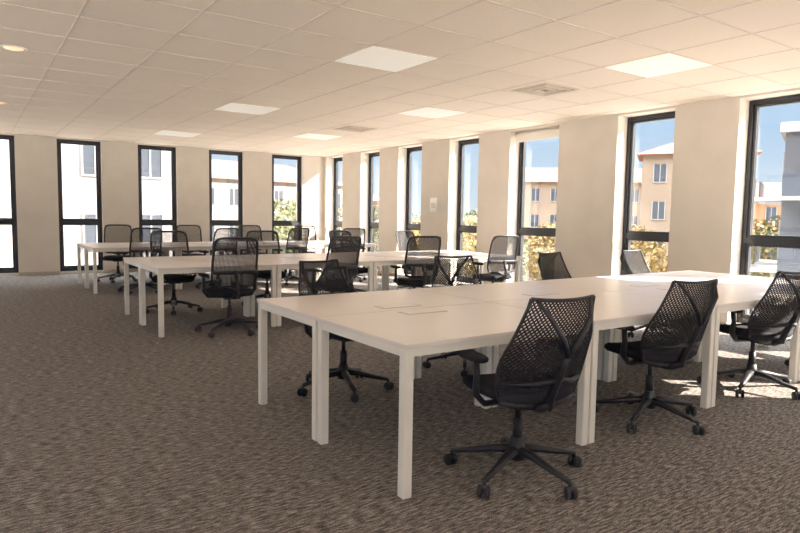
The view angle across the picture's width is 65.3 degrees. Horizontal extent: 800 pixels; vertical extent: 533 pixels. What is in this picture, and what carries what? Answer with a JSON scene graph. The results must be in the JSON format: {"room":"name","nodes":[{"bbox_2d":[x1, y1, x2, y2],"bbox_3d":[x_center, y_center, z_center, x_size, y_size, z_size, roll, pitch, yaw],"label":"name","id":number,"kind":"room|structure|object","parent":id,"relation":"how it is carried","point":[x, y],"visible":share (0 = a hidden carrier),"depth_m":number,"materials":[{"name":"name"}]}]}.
{"room":"open-plan office","nodes":[
{"label":"open-plan office","id":0,"kind":"room"},
{"bbox_2d":[0,133,323,276],"bbox_3d":[-7.329,-1.251,12.928,12.711,2.833,0.350,-2,6,-35],"label":"wall","id":1,"kind":"structure","parent":0,"point":[36,175],"depth_m":13.60,"materials":[{"name":"paint"}]},
{"bbox_2d":[0,135,18,272],"bbox_3d":[-8.062,-1.229,12.323,0.830,2.743,0.130,-2,6,-35],"label":"window","id":2,"kind":"structure","parent":1,"relation":"in","point":[12,221],"depth_m":12.50,"materials":[{"name":"black metal"}]},
{"bbox_2d":[19,269,137,275],"bbox_3d":[-7.247,0.139,12.891,12.711,0.070,0.012,-2,6,-35],"label":"baseboard","id":3,"kind":"structure","parent":1,"relation":"attached to","point":[110,270],"depth_m":12.91,"materials":[{"name":"beige paint"}]},
{"bbox_2d":[57,139,102,270],"bbox_3d":[-6.773,-1.281,13.213,0.830,2.743,0.130,-2,6,-35],"label":"window","id":4,"kind":"structure","parent":1,"relation":"in","point":[62,221],"depth_m":13.19,"materials":[{"name":"black metal"}]},
{"bbox_2d":[138,145,176,256],"bbox_3d":[-5.485,-1.333,14.102,0.830,2.743,0.130,-2,6,-35],"label":"window","id":5,"kind":"structure","parent":1,"relation":"in","point":[172,222],"depth_m":14.12,"materials":[{"name":"black metal"}]},
{"bbox_2d":[209,150,242,254],"bbox_3d":[-4.196,-1.385,14.992,0.830,2.743,0.130,-2,6,-35],"label":"window","id":6,"kind":"structure","parent":1,"relation":"in","point":[239,222],"depth_m":14.99,"materials":[{"name":"black metal"}]},
{"bbox_2d":[272,154,300,251],"bbox_3d":[-2.907,-1.437,15.882,0.830,2.743,0.130,-2,6,-35],"label":"window","id":7,"kind":"structure","parent":1,"relation":"in","point":[298,158],"depth_m":15.91,"materials":[{"name":"black metal"}]},
{"bbox_2d":[0,269,799,532],"bbox_3d":[-1.728,0.981,5.255,13.061,0.200,19.626,-2,6,-35],"label":"floor","id":8,"kind":"structure","parent":0,"point":[109,424],"depth_m":3.75,"materials":[{"name":"carpet"}]},
{"bbox_2d":[77,242,153,287],"bbox_3d":[-5.131,-0.051,11.486,1.339,0.744,0.894,-2,6,-35],"label":"office desk","id":9,"kind":"object","parent":8,"relation":"on","point":[79,245],"visible":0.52,"depth_m":11.43,"materials":[{"name":"laminate"}]},
{"bbox_2d":[97,224,137,282],"bbox_3d":[-5.378,-0.251,11.842,0.726,1.075,0.733,-1,5,-22],"label":"chair","id":10,"kind":"object","parent":8,"relation":"on","point":[118,257],"visible":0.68,"depth_m":12.00,"materials":[{"name":"black fabric"}]},
{"bbox_2d":[84,244,178,293],"bbox_3d":[-4.619,0.016,10.749,1.339,0.744,0.894,-2,6,-35],"label":"office desk","id":11,"kind":"object","parent":8,"relation":"on","point":[94,248],"visible":0.76,"depth_m":10.32,"materials":[{"name":"laminate"}]},
{"bbox_2d":[118,227,164,294],"bbox_3d":[-4.271,-0.115,10.380,0.726,1.075,0.733,-3,6,-38],"label":"chair","id":12,"kind":"object","parent":8,"relation":"on","point":[146,251],"visible":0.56,"depth_m":10.10,"materials":[{"name":"black fabric"}]},
{"bbox_2d":[146,230,202,315],"bbox_3d":[-3.048,0.070,8.342,0.726,1.075,0.733,-2,5,-31],"label":"chair","id":13,"kind":"object","parent":8,"relation":"on","point":[156,237],"visible":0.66,"depth_m":8.43,"materials":[{"name":"black plastic"}]},
{"bbox_2d":[123,255,244,324],"bbox_3d":[-2.765,0.262,8.079,1.339,0.744,0.894,-2,6,-35],"label":"office desk","id":14,"kind":"object","parent":8,"relation":"on","point":[134,261],"visible":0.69,"depth_m":8.03,"materials":[{"name":"laminate"}]},
{"bbox_2d":[176,225,209,278],"bbox_3d":[-4.250,-0.297,12.625,0.726,1.075,0.733,-1,5,-27],"label":"chair","id":15,"kind":"object","parent":8,"relation":"on","point":[198,226],"visible":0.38,"depth_m":12.86,"materials":[{"name":"black plastic"}]},
{"bbox_2d":[154,242,234,280],"bbox_3d":[-4.026,-0.096,12.249,1.339,0.744,0.894,-2,6,-35],"label":"office desk","id":16,"kind":"object","parent":8,"relation":"on","point":[162,242],"visible":0.27,"depth_m":12.22,"materials":[{"name":"laminate"}]},
{"bbox_2d":[139,259,276,336],"bbox_3d":[-2.254,0.330,7.341,1.339,0.744,0.894,-2,6,-35],"label":"office desk","id":17,"kind":"object","parent":8,"relation":"on","point":[173,267],"visible":0.88,"depth_m":7.16,"materials":[{"name":"laminate"}]},
{"bbox_2d":[166,243,251,288],"bbox_3d":[-3.515,-0.028,11.511,1.339,0.744,0.894,-2,6,-35],"label":"office desk","id":18,"kind":"object","parent":8,"relation":"on","point":[191,246],"visible":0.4,"depth_m":11.04,"materials":[{"name":"laminate"}]},
{"bbox_2d":[196,228,238,287],"bbox_3d":[-3.224,-0.158,11.108,0.733,1.075,0.726,5,6,40],"label":"chair","id":19,"kind":"object","parent":8,"relation":"on","point":[217,229],"visible":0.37,"depth_m":10.88,"materials":[{"name":"black fabric"}]},
{"bbox_2d":[195,237,259,337],"bbox_3d":[-1.891,0.198,6.982,0.726,1.075,0.733,-2,5,-31],"label":"chair","id":20,"kind":"object","parent":8,"relation":"on","point":[235,291],"visible":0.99,"depth_m":6.75,"materials":[{"name":"black fabric"}]},
{"bbox_2d":[239,225,261,254],"bbox_3d":[-3.143,-0.341,13.381,0.726,1.075,0.733,-2,5,-31],"label":"chair","id":21,"kind":"object","parent":8,"relation":"on","point":[241,226],"visible":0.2,"depth_m":13.59,"materials":[{"name":"black plastic"}]},
{"bbox_2d":[223,241,296,275],"bbox_3d":[-2.922,-0.141,13.011,1.339,0.744,0.894,-2,6,-35],"label":"office desk","id":22,"kind":"object","parent":8,"relation":"on","point":[224,241],"visible":0.16,"depth_m":13.04,"materials":[{"name":"laminate"}]},
{"bbox_2d":[241,230,286,305],"bbox_3d":[-1.968,0.020,9.158,0.726,1.075,0.733,-1,5,-26],"label":"chair","id":23,"kind":"object","parent":8,"relation":"on","point":[264,274],"visible":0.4,"depth_m":9.37,"materials":[{"name":"black fabric"}]},
{"bbox_2d":[237,243,318,279],"bbox_3d":[-2.410,-0.073,12.274,1.339,0.744,0.894,-2,6,-35],"label":"office desk","id":24,"kind":"object","parent":8,"relation":"on","point":[282,245],"visible":0.25,"depth_m":12.23,"materials":[{"name":"laminate"}]},
{"bbox_2d":[226,253,336,304],"bbox_3d":[-1.661,0.218,8.841,1.339,0.744,0.894,-2,6,-35],"label":"office desk","id":25,"kind":"object","parent":8,"relation":"on","point":[296,255],"visible":0.35,"depth_m":8.83,"materials":[{"name":"laminate"}]},
{"bbox_2d":[270,228,309,285],"bbox_3d":[-2.095,-0.209,11.957,0.733,1.075,0.726,5,6,42],"label":"chair","id":26,"kind":"object","parent":8,"relation":"on","point":[302,248],"visible":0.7,"depth_m":11.73,"materials":[{"name":"black fabric"}]},
{"bbox_2d":[282,240,329,270],"bbox_3d":[-1.817,-0.185,13.774,1.339,0.744,0.894,-2,6,-35],"label":"office desk","id":27,"kind":"object","parent":8,"relation":"on","point":[317,240],"visible":0.12,"depth_m":13.72,"materials":[{"name":"laminate"}]},
{"bbox_2d":[291,225,321,272],"bbox_3d":[-2.135,-0.386,14.128,0.726,1.075,0.733,0,5,-16],"label":"chair","id":28,"kind":"object","parent":8,"relation":"on","point":[297,226],"visible":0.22,"depth_m":14.38,"materials":[{"name":"black plastic"}]},
{"bbox_2d":[250,257,373,325],"bbox_3d":[-1.149,0.286,8.104,1.339,0.744,0.894,-2,6,-35],"label":"office desk","id":29,"kind":"object","parent":8,"relation":"on","point":[282,263],"visible":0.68,"depth_m":7.98,"materials":[{"name":"laminate"}]},
{"bbox_2d":[306,236,361,292],"bbox_3d":[-0.847,0.147,7.810,0.726,1.075,0.733,-4,6,-44],"label":"chair","id":30,"kind":"object","parent":8,"relation":"on","point":[352,267],"visible":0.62,"depth_m":7.57,"materials":[{"name":"black fabric"}]},
{"bbox_2d":[308,242,375,276],"bbox_3d":[-1.306,-0.117,13.037,1.339,0.744,0.894,-2,6,-35],"label":"office desk","id":31,"kind":"object","parent":8,"relation":"on","point":[321,244],"visible":0.34,"depth_m":12.80,"materials":[{"name":"laminate"}]},
{"bbox_2d":[297,259,393,402],"bbox_3d":[-0.459,0.452,4.757,0.726,0.973,0.767,-3,6,-43],"label":"chair","id":32,"kind":"object","parent":8,"relation":"on","point":[343,371],"visible":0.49,"depth_m":4.81,"materials":[{"name":"black plastic"}]},
{"bbox_2d":[329,230,367,292],"bbox_3d":[-0.784,-0.030,10.009,0.733,1.075,0.726,5,6,43],"label":"chair","id":33,"kind":"object","parent":8,"relation":"on","point":[332,233],"visible":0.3,"depth_m":10.09,"materials":[{"name":"black fabric"}]},
{"bbox_2d":[337,228,365,281],"bbox_3d":[-1.013,-0.250,12.673,0.726,1.075,0.733,-1,5,-23],"label":"chair","id":34,"kind":"object","parent":8,"relation":"on","point":[362,249],"visible":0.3,"depth_m":12.43,"materials":[{"name":"black fabric"}]},
{"bbox_2d":[314,251,413,290],"bbox_3d":[-0.556,0.173,9.604,1.339,0.744,0.894,-2,6,-35],"label":"office desk","id":35,"kind":"object","parent":8,"relation":"on","point":[382,253],"visible":0.3,"depth_m":9.74,"materials":[{"name":"laminate"}]},
{"bbox_2d":[257,289,484,440],"bbox_3d":[-0.195,0.603,4.376,1.339,0.744,0.894,-2,6,-35],"label":"office desk","id":36,"kind":"object","parent":8,"relation":"on","point":[303,309],"visible":0.72,"depth_m":4.25,"materials":[{"name":"laminate"}]},
{"bbox_2d":[341,255,452,292],"bbox_3d":[-0.045,0.241,8.867,1.339,0.744,0.894,-2,6,-35],"label":"office desk","id":37,"kind":"object","parent":8,"relation":"on","point":[389,259],"visible":0.44,"depth_m":8.47,"materials":[{"name":"laminate"}]},
{"bbox_2d":[396,230,429,289],"bbox_3d":[0.288,-0.072,10.735,0.733,1.075,0.726,5,6,41],"label":"chair","id":38,"kind":"object","parent":8,"relation":"on","point":[399,234],"visible":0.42,"depth_m":10.86,"materials":[{"name":"black fabric"}]},
{"bbox_2d":[390,236,440,288],"bbox_3d":[0.213,0.114,8.432,0.726,1.075,0.733,-1,5,-25],"label":"chair","id":39,"kind":"object","parent":8,"relation":"on","point":[422,278],"visible":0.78,"depth_m":8.17,"materials":[{"name":"black fabric"}]},
{"bbox_2d":[386,250,479,289],"bbox_3d":[0.548,0.129,10.367,1.339,0.744,0.894,-2,6,-35],"label":"office desk","id":40,"kind":"object","parent":8,"relation":"on","point":[427,251],"visible":0.33,"depth_m":10.34,"materials":[{"name":"laminate"}]},
{"bbox_2d":[316,302,593,499],"bbox_3d":[0.317,0.671,3.639,1.339,0.744,0.894,-2,6,-35],"label":"office desk","id":41,"kind":"object","parent":8,"relation":"on","point":[408,334],"visible":0.89,"depth_m":3.39,"materials":[{"name":"laminate"}]},
{"bbox_2d":[422,255,507,376],"bbox_3d":[0.563,0.405,5.532,0.726,0.973,0.767,-1,5,-17],"label":"chair","id":42,"kind":"object","parent":8,"relation":"on","point":[426,364],"visible":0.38,"depth_m":5.75,"materials":[{"name":"black fabric"}]},
{"bbox_2d":[418,253,520,287],"bbox_3d":[1.060,0.197,9.629,1.339,0.744,0.894,-2,6,-35],"label":"office desk","id":43,"kind":"object","parent":8,"relation":"on","point":[477,257],"visible":0.41,"depth_m":9.61,"materials":[{"name":"laminate"}]},
{"bbox_2d":[473,235,518,282],"bbox_3d":[1.393,0.065,9.261,0.726,1.075,0.733,-2,5,-28],"label":"chair","id":44,"kind":"object","parent":8,"relation":"on","point":[493,276],"visible":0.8,"depth_m":8.99,"materials":[{"name":"black fabric"}]},
{"bbox_2d":[415,281,608,379],"bbox_3d":[0.909,0.559,5.139,1.339,0.744,0.894,-2,6,-35],"label":"office desk","id":45,"kind":"object","parent":8,"relation":"on","point":[493,292],"visible":0.45,"depth_m":5.11,"materials":[{"name":"laminate"}]},
{"bbox_2d":[443,294,595,498],"bbox_3d":[0.640,0.596,3.198,0.726,0.973,0.767,-1,5,-24],"label":"chair","id":46,"kind":"object","parent":8,"relation":"on","point":[539,390],"visible":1,"depth_m":2.98,"materials":[{"name":"black plastic"}]},
{"bbox_2d":[538,251,575,349],"bbox_3d":[1.762,0.352,6.413,0.726,0.973,0.767,-3,6,-40],"label":"chair","id":47,"kind":"object","parent":8,"relation":"on","point":[546,269],"visible":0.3,"depth_m":6.62,"materials":[{"name":"black fabric"}]},
{"bbox_2d":[491,291,716,443],"bbox_3d":[1.421,0.627,4.402,1.339,0.744,0.894,-2,6,-35],"label":"office desk","id":48,"kind":"object","parent":8,"relation":"on","point":[612,310],"visible":0.6,"depth_m":4.32,"materials":[{"name":"laminate"}]},
{"bbox_2d":[531,275,693,360],"bbox_3d":[2.014,0.514,5.901,1.339,0.744,0.894,-2,6,-35],"label":"office desk","id":49,"kind":"object","parent":8,"relation":"on","point":[615,282],"visible":0.32,"depth_m":5.82,"materials":[{"name":"laminate"}]},
{"bbox_2d":[620,249,679,337],"bbox_3d":[2.898,0.306,7.200,0.726,0.973,0.767,-2,6,-35],"label":"chair","id":50,"kind":"object","parent":8,"relation":"on","point":[628,258],"visible":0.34,"depth_m":7.40,"materials":[{"name":"black fabric"}]},
{"bbox_2d":[595,278,718,434],"bbox_3d":[1.692,0.538,4.118,0.726,0.973,0.767,-1,5,-23],"label":"chair","id":51,"kind":"object","parent":8,"relation":"on","point":[679,348],"visible":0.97,"depth_m":3.90,"materials":[{"name":"black plastic"}]},
{"bbox_2d":[620,270,766,345],"bbox_3d":[3.118,0.470,6.664,1.339,0.744,0.894,-2,6,-35],"label":"office desk","id":52,"kind":"object","parent":8,"relation":"on","point":[689,275],"visible":0.41,"depth_m":6.63,"materials":[{"name":"laminate"}]},
{"bbox_2d":[611,284,799,406],"bbox_3d":[2.526,0.582,5.164,1.339,0.744,0.894,-2,6,-35],"label":"office desk","id":53,"kind":"object","parent":8,"relation":"on","point":[730,299],"visible":0.48,"depth_m":5.06,"materials":[{"name":"laminate"}]},
{"bbox_2d":[696,271,799,399],"bbox_3d":[2.831,0.490,4.928,0.726,0.973,0.767,-1,5,-20],"label":"chair","id":54,"kind":"object","parent":8,"relation":"on","point":[773,331],"visible":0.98,"depth_m":4.71,"materials":[{"name":"black plastic"}]},
{"bbox_2d":[701,277,799,380],"bbox_3d":[3.630,0.537,5.927,1.339,0.744,0.894,-2,6,-35],"label":"office desk","id":55,"kind":"object","parent":8,"relation":"on","point":[758,283],"visible":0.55,"depth_m":5.89,"materials":[{"name":"laminate"}]},
{"bbox_2d":[0,0,799,156],"bbox_3d":[-1.724,-2.045,4.765,13.411,0.254,19.976,-2,6,-35],"label":"ceiling","id":56,"kind":"structure","parent":0,"point":[132,71],"depth_m":6.21,"materials":[{"name":"tile"}]},
{"bbox_2d":[0,45,27,51],"bbox_3d":[-3.597,-2.032,5.813,0.220,0.008,0.220,-2,6,-35],"label":"recessed light","id":57,"kind":"object","parent":56,"relation":"in","point":[7,47],"depth_m":5.81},
{"bbox_2d":[154,130,199,136],"bbox_3d":[-4.262,-2.542,11.958,0.721,0.007,0.700,-2,6,-35],"label":"ceiling light panel","id":58,"kind":"object","parent":56,"relation":"in","point":[171,133],"depth_m":11.92,"materials":[{"name":"white plastic"}]},
{"bbox_2d":[214,103,278,114],"bbox_3d":[-2.203,-2.269,8.993,0.721,0.007,0.700,-2,6,-35],"label":"ceiling light panel","id":59,"kind":"object","parent":56,"relation":"in","point":[233,107],"depth_m":8.96,"materials":[{"name":"white plastic"}]},
{"bbox_2d":[293,133,341,139],"bbox_3d":[-1.599,-2.507,12.039,0.721,0.007,0.700,-2,6,-35],"label":"ceiling light panel","id":60,"kind":"object","parent":56,"relation":"in","point":[308,135],"depth_m":12.01,"materials":[{"name":"white plastic"}]},
{"bbox_2d":[329,124,382,132],"bbox_3d":[-0.775,-2.392,10.852,0.705,0.018,0.684,-2,6,-35],"label":"ceiling vent","id":61,"kind":"object","parent":56,"relation":"in","point":[354,128],"depth_m":10.77,"materials":[{"name":"white metal"}]},
{"bbox_2d":[335,46,436,71],"bbox_3d":[-0.145,-1.996,6.027,0.721,0.007,0.700,-2,6,-35],"label":"ceiling light panel","id":62,"kind":"object","parent":56,"relation":"in","point":[375,57],"depth_m":5.99,"materials":[{"name":"white plastic"}]},
{"bbox_2d":[398,107,465,117],"bbox_3d":[0.459,-2.234,9.074,0.721,0.007,0.700,-2,6,-35],"label":"ceiling light panel","id":63,"kind":"object","parent":56,"relation":"in","point":[429,112],"depth_m":9.05,"materials":[{"name":"white plastic"}]},
{"bbox_2d":[503,80,587,97],"bbox_3d":[1.693,-2.065,7.297,0.705,0.018,0.684,-2,6,-35],"label":"ceiling vent","id":64,"kind":"object","parent":56,"relation":"in","point":[546,88],"depth_m":7.24,"materials":[{"name":"white metal"}]},
{"bbox_2d":[604,53,710,77],"bbox_3d":[2.518,-1.961,6.109,0.721,0.007,0.700,-2,6,-35],"label":"ceiling light panel","id":65,"kind":"object","parent":56,"relation":"in","point":[667,63],"depth_m":6.08,"materials":[{"name":"white plastic"}]},
{"bbox_2d":[324,87,799,323],"bbox_3d":[3.523,-0.741,8.741,0.350,2.833,19.626,-2,6,-35],"label":"wall","id":66,"kind":"structure","parent":0,"point":[710,148],"depth_m":9.42,"materials":[{"name":"paint"}]},
{"bbox_2d":[333,157,342,236],"bbox_3d":[-1.479,-1.431,16.086,0.130,2.743,0.850,-2,6,-35],"label":"window","id":67,"kind":"structure","parent":66,"relation":"in","point":[336,223],"depth_m":16.32,"materials":[{"name":"black metal"}]},
{"bbox_2d":[367,152,379,268],"bbox_3d":[-0.504,-1.302,14.681,0.130,2.743,0.820,-2,6,-35],"label":"window","id":68,"kind":"structure","parent":66,"relation":"in","point":[371,224],"depth_m":14.92,"materials":[{"name":"black metal"}]},
{"bbox_2d":[405,146,421,273],"bbox_3d":[0.398,-1.182,13.383,0.130,2.743,0.850,-2,6,-35],"label":"window","id":69,"kind":"structure","parent":66,"relation":"in","point":[409,226],"depth_m":13.62,"materials":[{"name":"black metal"}]},
{"bbox_2d":[430,198,436,211],"bbox_3d":[0.670,-1.237,12.523,0.014,0.280,0.220,-2,6,-35],"label":"notice","id":70,"kind":"object","parent":66,"relation":"attached to","point":[433,201],"visible":1,"depth_m":12.51,"materials":[{"name":"white paper"}]},
{"bbox_2d":[456,138,478,283],"bbox_3d":[1.390,-1.050,11.953,0.130,2.743,0.840,-2,6,-35],"label":"window","id":71,"kind":"structure","parent":66,"relation":"in","point":[461,228],"depth_m":12.19,"materials":[{"name":"black metal"}]},
{"bbox_2d":[515,129,555,281],"bbox_3d":[2.391,-0.918,10.511,0.130,2.743,1.080,-2,6,-35],"label":"window","id":72,"kind":"structure","parent":66,"relation":"in","point":[521,230],"depth_m":10.85,"materials":[{"name":"black metal"}]},
{"bbox_2d":[516,127,558,142],"bbox_3d":[2.320,-2.181,10.346,0.099,0.169,1.040,-2,6,-35],"label":"roller blind","id":73,"kind":"object","parent":72,"relation":"attached to","point":[549,133],"visible":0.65,"depth_m":10.33,"materials":[{"name":"beige fabric"}]},
{"bbox_2d":[378,271,726,323],"bbox_3d":[3.455,0.655,8.602,0.012,0.070,19.264,-2,6,-35],"label":"baseboard","id":74,"kind":"structure","parent":66,"relation":"attached to","point":[379,272],"depth_m":13.78,"materials":[{"name":"beige"}]},
{"bbox_2d":[621,111,674,274],"bbox_3d":[3.562,-0.762,8.824,0.130,2.743,0.880,-2,6,-35],"label":"window","id":75,"kind":"structure","parent":66,"relation":"in","point":[628,235],"depth_m":9.05,"materials":[{"name":"black metal"}]},
{"bbox_2d":[736,94,799,322],"bbox_3d":[4.540,-0.632,7.415,0.130,2.743,0.880,-2,6,-35],"label":"window","id":76,"kind":"structure","parent":66,"relation":"in","point":[748,240],"depth_m":7.66,"materials":[{"name":"black metal"}]},
{"label":"outside","id":77,"kind":"structure","parent":0,"visible":0},
{"bbox_3d":[-6.145,7.579,26.952,320.000,1.000,290.000,-2,6,-35],"label":"ground","id":78,"kind":"structure","parent":77,"visible":0},
{"bbox_2d":[0,140,171,267],"bbox_3d":[-20.381,-4.286,25.744,19.400,22.400,10.400,-2,6,-35],"label":"office block","id":79,"kind":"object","parent":78,"relation":"on","point":[78,161],"visible":0.12,"depth_m":25.07,"materials":[{"name":"grey paint"}]},
{"bbox_2d":[212,159,341,241],"bbox_3d":[-14.675,-2.881,60.211,11.000,14.200,17.000,5,6,44],"label":"apartment building","id":80,"kind":"structure","parent":78,"relation":"on","point":[224,173],"depth_m":53.48,"materials":[{"name":"paint"}]},
{"bbox_2d":[274,199,295,253],"bbox_3d":[-9.269,-0.325,49.280,6.142,10.062,6.188,2,5,15],"label":"tree","id":81,"kind":"object","parent":78,"relation":"on","point":[289,211],"visible":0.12,"depth_m":48.08,"materials":[{"name":"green plant"}]},
{"bbox_2d":[338,204,378,251],"bbox_3d":[-2.986,0.038,46.022,6.188,10.062,6.142,2,5,12],"label":"tree","id":82,"kind":"object","parent":78,"relation":"on","point":[375,211],"visible":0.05,"depth_m":44.90,"materials":[{"name":"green plant"}]},
{"bbox_2d":[373,195,378,243],"bbox_3d":[-10.040,-3.350,74.303,15.000,13.000,11.000,-1,5,-23],"label":"apartment building","id":83,"kind":"structure","parent":78,"relation":"on","point":[375,198],"depth_m":71.71,"materials":[{"name":"concrete"}]},
{"bbox_2d":[376,221,420,251],"bbox_3d":[0.939,1.429,42.230,5.591,9.027,5.545,1,5,-4],"label":"tree","id":84,"kind":"object","parent":78,"relation":"on","point":[415,232],"visible":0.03,"depth_m":41.13,"materials":[{"name":"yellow plant"}]},
{"bbox_2d":[411,212,420,246],"bbox_3d":[2.718,-0.192,56.138,6.188,10.062,6.142,5,6,43],"label":"tree","id":85,"kind":"object","parent":78,"relation":"on","point":[415,215],"visible":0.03,"depth_m":55.52,"materials":[{"name":"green plant"}]},
{"bbox_2d":[462,215,476,275],"bbox_3d":[3.968,1.155,40.011,5.591,9.027,5.545,-2,6,-35],"label":"tree","id":86,"kind":"object","parent":78,"relation":"on","point":[466,242],"visible":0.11,"depth_m":38.74,"materials":[{"name":"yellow plant"}]},
{"bbox_2d":[462,208,528,280],"bbox_3d":[5.906,0.857,43.829,6.188,10.062,6.142,-1,5,-19],"label":"tree","id":87,"kind":"object","parent":78,"relation":"on","point":[526,248],"visible":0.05,"depth_m":42.86,"materials":[{"name":"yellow plant"}]},
{"bbox_2d":[523,222,555,280],"bbox_3d":[13.776,0.467,56.567,5.591,9.027,5.545,3,5,27],"label":"tree","id":88,"kind":"object","parent":78,"relation":"on","point":[533,255],"visible":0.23,"depth_m":55.71,"materials":[{"name":"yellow plant"}]},
{"bbox_2d":[522,168,641,280],"bbox_3d":[21.809,-4.313,76.865,23.000,15.500,11.000,2,5,8],"label":"apartment building","id":89,"kind":"structure","parent":78,"relation":"on","point":[540,207],"depth_m":72.38,"materials":[{"name":"paint"}]},
{"bbox_2d":[631,224,667,272],"bbox_3d":[15.926,1.567,43.433,5.545,9.027,5.591,1,5,-1],"label":"tree","id":90,"kind":"object","parent":78,"relation":"on","point":[648,252],"visible":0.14,"depth_m":41.70,"materials":[{"name":"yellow plant"}]},
{"bbox_2d":[637,143,763,271],"bbox_3d":[24.523,-2.444,52.523,9.000,15.800,7.000,3,5,22],"label":"apartment building","id":91,"kind":"structure","parent":78,"relation":"on","point":[656,180],"depth_m":50.57,"materials":[{"name":"paint"}]},
{"bbox_2d":[749,219,778,313],"bbox_3d":[27.798,0.819,48.767,5.545,9.027,5.591,-2,5,-32],"label":"tree","id":92,"kind":"object","parent":78,"relation":"on","point":[755,221],"visible":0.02,"depth_m":47.61,"materials":[{"name":"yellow plant"}]},
{"bbox_2d":[748,182,781,310],"bbox_3d":[41.565,-2.359,68.361,15.000,13.600,11.000,3,5,28],"label":"apartment building","id":93,"kind":"structure","parent":78,"relation":"on","point":[761,211],"depth_m":64.75,"materials":[{"name":"paint"}]},
{"bbox_2d":[750,215,780,277],"bbox_3d":[26.647,1.294,42.462,6.141,10.062,6.188,0,5,-16],"label":"tree","id":94,"kind":"object","parent":78,"relation":"on","point":[774,254],"visible":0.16,"depth_m":42.75,"materials":[{"name":"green plant"}]},
{"bbox_2d":[747,121,799,317],"bbox_3d":[21.047,0.792,26.820,10.400,13.400,9.400,4,6,34],"label":"apartment building","id":95,"kind":"structure","parent":78,"relation":"on","point":[788,259],"depth_m":25.60,"materials":[{"name":"grey"}]}
]}

